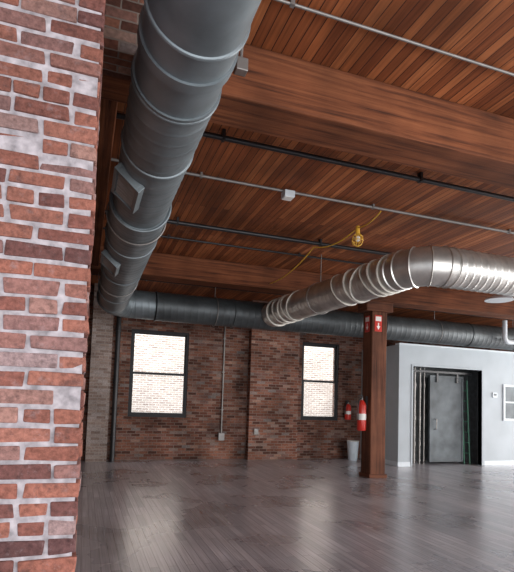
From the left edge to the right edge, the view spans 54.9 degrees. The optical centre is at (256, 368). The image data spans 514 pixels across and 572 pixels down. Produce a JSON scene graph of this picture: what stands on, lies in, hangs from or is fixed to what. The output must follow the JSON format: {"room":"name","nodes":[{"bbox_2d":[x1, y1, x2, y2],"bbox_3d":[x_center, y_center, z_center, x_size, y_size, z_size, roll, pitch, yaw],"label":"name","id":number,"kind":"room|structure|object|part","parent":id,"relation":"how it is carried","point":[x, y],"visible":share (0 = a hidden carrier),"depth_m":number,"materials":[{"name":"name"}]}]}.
{"room":"empty industrial loft","nodes":[
{"label":"empty industrial loft","id":0,"kind":"room"},
{"bbox_2d":[75,458,513,571],"bbox_3d":[4.476,2.233,6.594,19.000,0.200,16.700,3,-4,-19],"label":"floor","id":1,"kind":"structure","parent":0,"point":[214,515],"depth_m":6.74,"materials":[{"name":"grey wood"}]},
{"bbox_2d":[0,0,105,571],"bbox_3d":[-1.154,-0.497,2.102,0.868,4.298,0.694,3,-4,-19],"label":"brick wall","id":2,"kind":"structure","parent":1,"relation":"on","point":[51,51],"depth_m":1.86,"materials":[{"name":"red brick"}]},
{"bbox_2d":[109,316,121,460],"bbox_3d":[-3.483,0.104,12.250,0.144,4.298,0.144,3,-4,-19],"label":"drain pipe","id":3,"kind":"object","parent":1,"relation":"on","point":[118,320],"visible":0.92,"depth_m":12.18,"materials":[{"name":"black metal"}]},
{"bbox_2d":[347,440,358,460],"bbox_3d":[2.684,2.285,13.868,0.352,0.549,0.352,3,-4,-19],"label":"pail","id":4,"kind":"object","parent":1,"relation":"on","point":[352,445],"visible":1,"depth_m":13.74,"materials":[{"name":"plastic"}]},
{"bbox_2d":[358,300,392,477],"bbox_3d":[2.590,0.433,10.956,0.680,3.850,0.440,3,-4,-19],"label":"timber post","id":5,"kind":"object","parent":1,"relation":"on","point":[374,342],"visible":0.92,"depth_m":10.79,"materials":[{"name":"brown wood"}]},
{"bbox_2d":[90,245,513,319],"bbox_3d":[4.441,-1.613,11.719,16.098,0.448,0.420,3,-4,-19],"label":"timber beam","id":6,"kind":"structure","parent":5,"relation":"on","point":[163,267],"depth_m":10.09,"materials":[{"name":"brown wood"}]},
{"bbox_2d":[502,320,513,345],"bbox_3d":[8.409,-0.829,13.503,4.360,0.630,0.160,3,-4,-19],"label":"vent pipe","id":7,"kind":"object","parent":6,"relation":"hanging from","point":[504,322],"visible":1,"depth_m":12.77,"materials":[{"name":"white paint"}]},
{"bbox_2d":[357,395,367,430],"bbox_3d":[2.295,0.955,10.785,0.229,0.768,0.202,1,-4,8],"label":"fire extinguisher","id":8,"kind":"object","parent":5,"relation":"attached to","point":[362,406],"visible":1,"depth_m":10.70,"materials":[{"name":"red paint"}]},
{"bbox_2d":[365,315,369,332],"bbox_3d":[2.449,-0.998,10.986,0.010,0.360,0.180,3,-4,-19],"label":"fire sign","id":9,"kind":"object","parent":5,"relation":"attached to","point":[367,318],"visible":1,"depth_m":10.97,"materials":[{"name":"red paint"}]},
{"bbox_2d":[375,315,381,331],"bbox_3d":[2.661,-1.000,10.852,0.180,0.360,0.010,3,-4,-19],"label":"fire sign","id":10,"kind":"object","parent":5,"relation":"attached to","point":[378,318],"visible":1,"depth_m":10.85,"materials":[{"name":"red paint"}]},
{"bbox_2d":[412,367,415,463],"bbox_3d":[4.303,1.076,13.549,0.092,3.020,0.094,3,-4,-19],"label":"riser pipe","id":11,"kind":"object","parent":1,"relation":"on","point":[414,368],"visible":0.71,"depth_m":13.52,"materials":[{"name":"metal"}]},
{"bbox_2d":[418,367,420,463],"bbox_3d":[4.473,1.085,13.607,0.066,3.020,0.068,3,-4,-19],"label":"riser pipe","id":12,"kind":"object","parent":1,"relation":"on","point":[419,416],"visible":0.9,"depth_m":13.58,"materials":[{"name":"metal"}]},
{"bbox_2d":[423,367,424,463],"bbox_3d":[4.605,1.092,13.653,0.047,3.020,0.049,3,-4,-19],"label":"riser pipe","id":13,"kind":"object","parent":1,"relation":"on","point":[424,367],"visible":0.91,"depth_m":13.64,"materials":[{"name":"metal"}]},
{"bbox_2d":[463,381,469,463],"bbox_3d":[5.939,1.500,14.099,0.230,2.352,0.160,3,-4,-19],"label":"ladder","id":14,"kind":"object","parent":1,"relation":"on","point":[466,390],"visible":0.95,"depth_m":14.06,"materials":[{"name":"metal"}]},
{"bbox_3d":[5.849,1.495,14.068,0.040,2.352,0.160,3,-4,-19],"label":"rail","id":15,"kind":"part","parent":14,"relation":"part of","materials":[{"name":"green metal"}]},
{"bbox_3d":[6.028,1.504,14.130,0.040,2.352,0.160,3,-4,-19],"label":"rail","id":16,"kind":"part","parent":14,"relation":"part of","materials":[{"name":"metal"}]},
{"bbox_2d":[81,285,513,460],"bbox_3d":[1.859,0.414,14.399,19.000,4.300,0.350,3,-4,-19],"label":"wall","id":17,"kind":"structure","parent":0,"point":[196,437],"depth_m":13.14,"materials":[{"name":"brick"}]},
{"bbox_2d":[85,283,113,461],"bbox_3d":[-3.825,0.081,12.078,0.480,4.300,0.300,3,-4,-19],"label":"brick pilaster","id":18,"kind":"object","parent":17,"relation":"attached to","point":[102,324],"depth_m":11.92,"materials":[{"name":"brick"}]},
{"bbox_2d":[126,329,188,419],"bbox_3d":[-2.523,0.156,12.743,1.540,2.280,0.160,3,-4,-19],"label":"window","id":19,"kind":"structure","parent":17,"relation":"in","point":[131,415],"depth_m":12.72,"materials":[{"name":"black metal"}]},
{"bbox_3d":[-2.541,1.260,12.622,1.540,0.060,0.060,3,-4,-19],"label":"sill","id":20,"kind":"part","parent":19,"relation":"part of","materials":[{"name":"brick"}]},
{"bbox_3d":[-2.542,0.638,12.723,1.370,1.085,0.035,3,-4,-19],"label":"sash","id":21,"kind":"part","parent":19,"relation":"part of","materials":[{"name":"glass"}]},
{"bbox_3d":[-2.525,-0.382,12.833,1.370,1.085,0.035,3,-4,-19],"label":"sash","id":22,"kind":"part","parent":19,"relation":"part of","materials":[{"name":"glass"}]},
{"bbox_2d":[218,326,225,440],"bbox_3d":[-0.893,0.000,13.233,0.160,3.798,0.070,3,-4,-19],"label":"conduit","id":23,"kind":"object","parent":17,"relation":"attached to","point":[220,435],"visible":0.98,"depth_m":13.19,"materials":[{"name":"metal"}]},
{"bbox_2d":[245,300,299,459],"bbox_3d":[0.454,0.317,13.609,1.420,4.300,0.220,3,-4,-19],"label":"brick pilaster","id":24,"kind":"object","parent":17,"relation":"attached to","point":[273,358],"depth_m":13.46,"materials":[{"name":"brick"}]},
{"bbox_2d":[300,342,338,422],"bbox_3d":[1.802,0.392,14.248,1.230,2.280,0.160,3,-4,-19],"label":"window","id":25,"kind":"structure","parent":17,"relation":"in","point":[320,419],"depth_m":14.28,"materials":[{"name":"black metal"}]},
{"bbox_3d":[1.783,0.874,14.227,1.060,1.085,0.035,3,-4,-19],"label":"sash","id":26,"kind":"part","parent":25,"relation":"part of","materials":[{"name":"glass"}]},
{"bbox_3d":[1.784,1.496,14.127,1.230,0.060,0.060,3,-4,-19],"label":"sill","id":27,"kind":"part","parent":25,"relation":"part of","materials":[{"name":"brick"}]},
{"bbox_3d":[1.800,-0.146,14.338,1.060,1.085,0.035,3,-4,-19],"label":"sash","id":28,"kind":"part","parent":25,"relation":"part of","materials":[{"name":"glass"}]},
{"bbox_2d":[345,400,350,419],"bbox_3d":[2.635,1.188,14.342,0.181,0.557,0.197,1,-4,5],"label":"fire extinguisher","id":29,"kind":"object","parent":17,"relation":"attached to","point":[347,405],"visible":1,"depth_m":14.26,"materials":[{"name":"red paint"}]},
{"bbox_2d":[90,0,513,327],"bbox_3d":[4.616,-2.230,6.890,19.000,0.150,16.700,3,-4,-19],"label":"ceiling","id":30,"kind":"structure","parent":0,"point":[482,31],"depth_m":6.01,"materials":[{"name":"brown wood"}]},
{"bbox_2d":[98,268,137,296],"bbox_3d":[-2.228,-1.725,8.016,0.630,1.134,0.016,3,-4,-19],"label":"hanger","id":31,"kind":"object","parent":30,"relation":"hanging from","point":[100,268],"visible":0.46,"depth_m":7.94,"materials":[{"name":"metal"}]},
{"bbox_2d":[96,0,260,319],"bbox_3d":[-0.875,-1.616,4.926,1.184,0.639,11.693,3,-4,-19],"label":"air duct","id":32,"kind":"object","parent":31,"relation":"hanging from","point":[186,52],"visible":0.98,"depth_m":3.03,"materials":[{"name":"metal"}]},
{"bbox_3d":[-1.875,-1.346,6.315,0.260,0.070,0.480,46,-16,-12],"label":"register frame","id":33,"kind":"part","parent":32,"relation":"part of","materials":[{"name":"grey metal"}]},
{"bbox_3d":[-1.078,-1.490,4.108,0.260,0.070,0.480,46,-16,-12],"label":"register frame","id":34,"kind":"part","parent":32,"relation":"part of","materials":[{"name":"grey metal"}]},
{"bbox_2d":[106,202,165,245],"bbox_3d":[-1.269,-1.877,5.283,0.630,1.134,0.016,3,-4,-19],"label":"hanger","id":35,"kind":"object","parent":30,"relation":"hanging from","point":[108,202],"visible":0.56,"depth_m":5.21,"materials":[{"name":"metal"}]},
{"bbox_2d":[212,287,218,326],"bbox_3d":[-0.918,-1.494,10.797,0.016,1.145,0.652,3,-4,-19],"label":"hanger","id":36,"kind":"object","parent":30,"relation":"hanging from","point":[215,287],"visible":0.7,"depth_m":10.58,"materials":[{"name":"metal"}]},
{"bbox_2d":[103,227,363,264],"bbox_3d":[4.877,-1.874,10.517,16.090,0.060,0.046,3,-4,-19],"label":"ceiling pipe","id":37,"kind":"object","parent":30,"relation":"hanging from","point":[168,236],"visible":0.36,"depth_m":8.80,"materials":[{"name":"grey metal"}]},
{"bbox_2d":[105,210,390,254],"bbox_3d":[5.157,-1.892,9.715,16.090,0.114,0.074,3,-4,-19],"label":"ceiling pipe","id":38,"kind":"object","parent":30,"relation":"hanging from","point":[176,222],"visible":0.53,"depth_m":7.98,"materials":[{"name":"black metal"}]},
{"bbox_2d":[91,274,511,319],"bbox_3d":[3.884,-1.692,13.343,16.090,0.112,0.070,3,-4,-19],"label":"ceiling pipe","id":39,"kind":"object","parent":30,"relation":"hanging from","point":[91,274],"visible":0.25,"depth_m":11.99,"materials":[{"name":"black metal"}]},
{"bbox_2d":[101,44,513,188],"bbox_3d":[6.359,-1.915,6.253,16.098,0.448,0.420,3,-4,-19],"label":"timber beam","id":40,"kind":"structure","parent":30,"relation":"attached to","point":[279,95],"depth_m":4.20,"materials":[{"name":"brown wood"}]},
{"bbox_2d":[234,46,247,76],"bbox_3d":[-0.051,-2.374,3.551,0.090,0.262,0.478,3,-4,-19],"label":"junction box","id":41,"kind":"object","parent":40,"relation":"attached to","point":[241,67],"visible":0.69,"depth_m":3.71,"materials":[{"name":"metal"}]},
{"bbox_2d":[111,158,513,233],"bbox_3d":[5.687,-2.002,8.209,16.090,0.060,0.046,3,-4,-19],"label":"conduit","id":42,"kind":"object","parent":30,"relation":"attached to","point":[200,175],"visible":0.79,"depth_m":6.61,"materials":[{"name":"metal"}]},
{"bbox_2d":[281,189,294,200],"bbox_3d":[0.399,-2.233,6.366,0.140,0.091,0.140,3,-4,-19],"label":"junction box","id":43,"kind":"object","parent":42,"relation":"attached to","point":[288,195],"visible":1,"depth_m":6.31,"materials":[{"name":"white paint"}]},
{"bbox_2d":[116,112,513,201],"bbox_3d":[6.020,-2.030,7.255,16.090,0.110,0.066,3,-4,-19],"label":"ceiling pipe","id":44,"kind":"object","parent":30,"relation":"hanging from","point":[419,178],"visible":0.72,"depth_m":5.47,"materials":[{"name":"black metal"}]},
{"bbox_2d":[306,254,327,313],"bbox_3d":[1.169,-1.557,9.092,0.590,1.114,0.016,3,-4,-24],"label":"hanger","id":45,"kind":"object","parent":30,"relation":"hanging from","point":[321,254],"visible":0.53,"depth_m":9.04,"materials":[{"name":"metal"}]},
{"bbox_2d":[262,245,513,326],"bbox_3d":[6.477,-1.159,8.613,12.871,0.610,4.448,2,-4,2],"label":"air duct","id":46,"kind":"object","parent":45,"relation":"hanging from","point":[444,267],"visible":0.99,"depth_m":6.93,"materials":[{"name":"silver metal"}]},
{"bbox_2d":[270,211,380,283],"bbox_3d":[0.991,-1.949,8.446,0.227,0.330,3.492,4,-4,-28],"label":"work light","id":47,"kind":"object","parent":30,"relation":"hanging from","point":[357,239],"visible":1,"depth_m":7.49,"materials":[{"name":"yellow plastic"}]},
{"bbox_2d":[355,226,359,234],"bbox_3d":[1.525,-2.101,7.497,0.068,0.120,0.070,3,-4,-19],"label":"socket","id":48,"kind":"object","parent":47,"relation":"attached to","point":[357,231],"depth_m":7.47,"materials":[{"name":"yellow plastic"}]},
{"bbox_2d":[274,0,513,75],"bbox_3d":[6.604,-2.155,5.599,16.090,0.043,0.032,3,-4,-19],"label":"conduit","id":49,"kind":"object","parent":30,"relation":"attached to","point":[291,3],"visible":1,"depth_m":3.63,"materials":[{"name":"metal"}]},
{"bbox_2d":[430,311,442,344],"bbox_3d":[4.552,-1.195,12.701,0.016,1.145,0.652,3,-4,-19],"label":"hanger","id":50,"kind":"object","parent":30,"relation":"hanging from","point":[434,311],"visible":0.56,"depth_m":12.54,"materials":[{"name":"metal"}]},
{"bbox_2d":[154,291,513,349],"bbox_3d":[4.552,-0.949,12.687,14.184,0.638,0.638,3,-4,-19],"label":"air duct","id":51,"kind":"object","parent":50,"relation":"hanging from","point":[170,307],"visible":0.8,"depth_m":11.40,"materials":[{"name":"grey metal"}]},
{"bbox_2d":[485,294,513,302],"bbox_3d":[5.413,-1.691,11.067,0.600,0.319,0.600,3,-4,-19],"label":"ceiling light","id":52,"kind":"object","parent":30,"relation":"hanging from","point":[496,298],"visible":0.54,"depth_m":10.96,"materials":[{"name":"metal"}]},
{"bbox_2d":[360,344,513,462],"bbox_3d":[6.799,1.170,14.923,7.260,3.170,1.850,3,-4,-19],"label":"wall partition","id":53,"kind":"structure","parent":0,"point":[498,366],"depth_m":13.47,"materials":[{"name":"paint"}]},
{"bbox_2d":[360,454,513,466],"bbox_3d":[6.747,2.690,14.812,7.275,0.120,1.865,3,-4,-19],"label":"baseboard","id":54,"kind":"structure","parent":53,"relation":"attached to","point":[389,462],"depth_m":13.27,"materials":[{"name":"white paint"}]},
{"bbox_2d":[410,364,484,466],"bbox_3d":[5.153,1.270,13.422,2.420,2.670,0.160,3,-4,-19],"label":"trim","id":55,"kind":"structure","parent":53,"relation":"attached to","point":[482,418],"depth_m":13.69,"materials":[{"name":"paint"}]},
{"bbox_2d":[395,343,513,352],"bbox_3d":[7.124,-0.476,14.216,7.280,0.040,0.190,3,-4,-19],"label":"trim","id":56,"kind":"structure","parent":53,"relation":"on","point":[395,343],"depth_m":13.50,"materials":[{"name":"white paint"}]},
{"bbox_2d":[503,384,513,420],"bbox_3d":[7.362,0.970,14.129,0.860,1.020,0.040,3,-4,-19],"label":"window","id":57,"kind":"structure","parent":53,"relation":"attached to","point":[508,390],"depth_m":14.05,"materials":[{"name":"white paint"}]},
{"bbox_2d":[415,367,477,461],"bbox_3d":[6.944,1.222,14.727,7.110,3.050,1.110,3,-4,-19],"label":"wall","id":58,"kind":"structure","parent":0,"point":[472,379],"depth_m":14.68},
{"bbox_2d":[415,400,416,423],"bbox_3d":[4.364,1.233,14.231,0.500,0.700,0.133,3,-4,-19],"label":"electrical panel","id":59,"kind":"object","parent":58,"relation":"attached to","point":[416,400],"visible":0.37,"depth_m":14.23,"materials":[{"name":"metal"}]},
{"bbox_2d":[413,370,471,461],"bbox_3d":[5.028,1.310,13.715,2.220,2.500,0.141,3,-4,-19],"label":"door","id":60,"kind":"structure","parent":58,"relation":"in","point":[445,393],"depth_m":13.80,"materials":[{"name":"metal"}]},
{"bbox_3d":[-2.780,-0.206,7.261,0.300,4.300,10.100,3,-4,-19],"label":"wall","id":61,"kind":"structure","parent":0,"visible":0},
{"bbox_2d":[91,98,117,265],"bbox_3d":[-2.082,-2.098,6.379,0.236,0.200,5.340,3,-4,-19],"label":"timber ledger","id":62,"kind":"object","parent":61,"relation":"attached to","point":[108,108],"visible":0.3,"depth_m":5.01,"materials":[{"name":"brown wood"}]},
{"bbox_2d":[102,0,143,80],"bbox_3d":[-0.912,-2.302,3.351,0.438,0.518,0.278,3,-4,-19],"label":"corbel","id":63,"kind":"object","parent":61,"relation":"attached to","point":[121,16],"visible":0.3,"depth_m":3.23,"materials":[{"name":"brown brick"}]},
{"label":"outside","id":64,"kind":"structure","parent":0,"visible":0},
{"bbox_2d":[132,334,333,416],"bbox_3d":[0.183,0.231,17.721,28.000,13.000,0.300,3,-4,-19],"label":"window panes","id":65,"kind":"structure","parent":64,"point":[152,353],"depth_m":16.50,"materials":[{"name":"glass"}]}
]}

